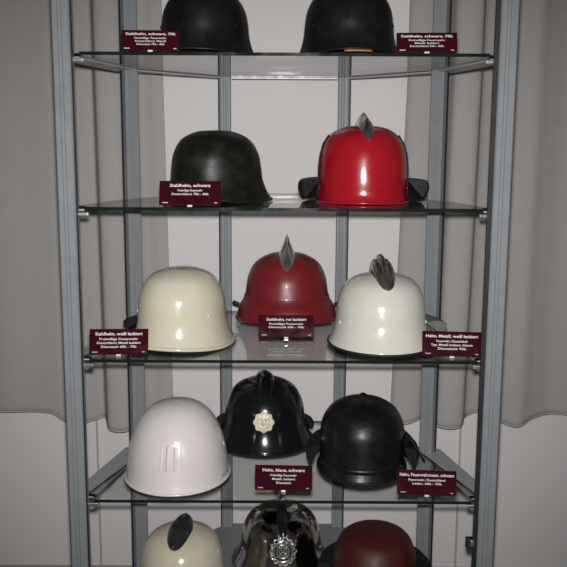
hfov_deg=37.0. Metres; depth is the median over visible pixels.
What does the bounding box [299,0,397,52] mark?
helmet
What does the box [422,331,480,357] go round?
name card
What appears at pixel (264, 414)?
helmet
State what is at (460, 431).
trim
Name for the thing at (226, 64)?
glass shelf
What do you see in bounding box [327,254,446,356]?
helmet
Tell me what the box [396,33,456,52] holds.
name card
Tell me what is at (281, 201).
glass shelf
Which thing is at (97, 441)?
trim
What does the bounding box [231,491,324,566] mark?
helmet
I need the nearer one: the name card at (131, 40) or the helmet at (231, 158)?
the name card at (131, 40)
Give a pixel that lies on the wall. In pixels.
(288, 122)
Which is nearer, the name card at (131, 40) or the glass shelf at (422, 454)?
the name card at (131, 40)
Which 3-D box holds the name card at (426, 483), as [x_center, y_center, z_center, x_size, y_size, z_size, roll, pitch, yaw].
[0.377,0.524,2.229,0.154,0.065,0.034,1,9,4]
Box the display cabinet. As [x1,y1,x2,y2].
[50,0,520,566]
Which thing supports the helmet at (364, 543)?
on the display cabinet
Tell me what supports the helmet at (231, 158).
on the glass shelf at (281, 201)
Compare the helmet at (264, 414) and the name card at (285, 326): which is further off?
the helmet at (264, 414)
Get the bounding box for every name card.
[89,329,147,355]
[121,30,179,51]
[159,181,220,206]
[255,465,311,491]
[258,315,313,338]
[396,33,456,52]
[397,469,455,496]
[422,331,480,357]
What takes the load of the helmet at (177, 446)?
on the glass shelf at (422, 454)
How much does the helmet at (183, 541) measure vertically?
0.233 m
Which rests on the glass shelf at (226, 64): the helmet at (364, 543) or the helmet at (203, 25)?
the helmet at (203, 25)
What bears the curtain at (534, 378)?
hanging from the wall
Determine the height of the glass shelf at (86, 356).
0.008 m
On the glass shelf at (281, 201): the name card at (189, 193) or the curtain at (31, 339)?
the name card at (189, 193)
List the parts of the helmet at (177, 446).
badge rail, badge plate, badge rail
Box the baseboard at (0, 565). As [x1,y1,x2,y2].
[0,565,131,566]
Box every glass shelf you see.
[74,51,493,76]
[79,193,486,211]
[84,311,479,363]
[89,421,473,503]
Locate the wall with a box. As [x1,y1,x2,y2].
[0,0,566,566]
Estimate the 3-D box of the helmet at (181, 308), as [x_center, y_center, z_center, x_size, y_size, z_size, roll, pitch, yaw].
[-0.291,0.055,2.317,0.316,0.208,0.335,3,10,18]
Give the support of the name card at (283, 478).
on the glass shelf at (422, 454)
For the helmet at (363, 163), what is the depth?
2.19 m
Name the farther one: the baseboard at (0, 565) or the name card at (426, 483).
the baseboard at (0, 565)
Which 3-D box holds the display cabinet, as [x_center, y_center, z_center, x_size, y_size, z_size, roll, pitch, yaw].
[0.000,0.055,2.447,1.109,2.240,0.693,0,9,0]
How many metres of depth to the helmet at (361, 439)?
2.31 m
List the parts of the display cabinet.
post, shelf rail, shelf rail, shelf rail, post, shelf rail, post, floor panel, shelf rail, post, shelf rail, post, shelf rail, shelf rail, post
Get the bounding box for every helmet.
[123,266,235,351]
[124,397,230,496]
[140,513,224,566]
[156,0,252,51]
[170,130,272,202]
[216,369,313,455]
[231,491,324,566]
[232,235,336,323]
[298,112,428,204]
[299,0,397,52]
[306,392,424,485]
[317,520,431,566]
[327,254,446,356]
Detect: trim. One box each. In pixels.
[96,420,101,564]
[454,427,461,566]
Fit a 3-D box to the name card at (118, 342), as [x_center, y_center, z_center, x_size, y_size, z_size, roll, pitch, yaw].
[-0.422,0.150,2.172,0.150,0.066,0.034,0,9,-3]
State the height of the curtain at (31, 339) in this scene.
1.948 m
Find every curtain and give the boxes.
[0,0,172,432]
[391,0,566,428]
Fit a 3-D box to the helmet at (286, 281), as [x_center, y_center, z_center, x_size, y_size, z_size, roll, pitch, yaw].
[0.010,-0.019,2.602,0.338,0.260,0.332,0,9,0]

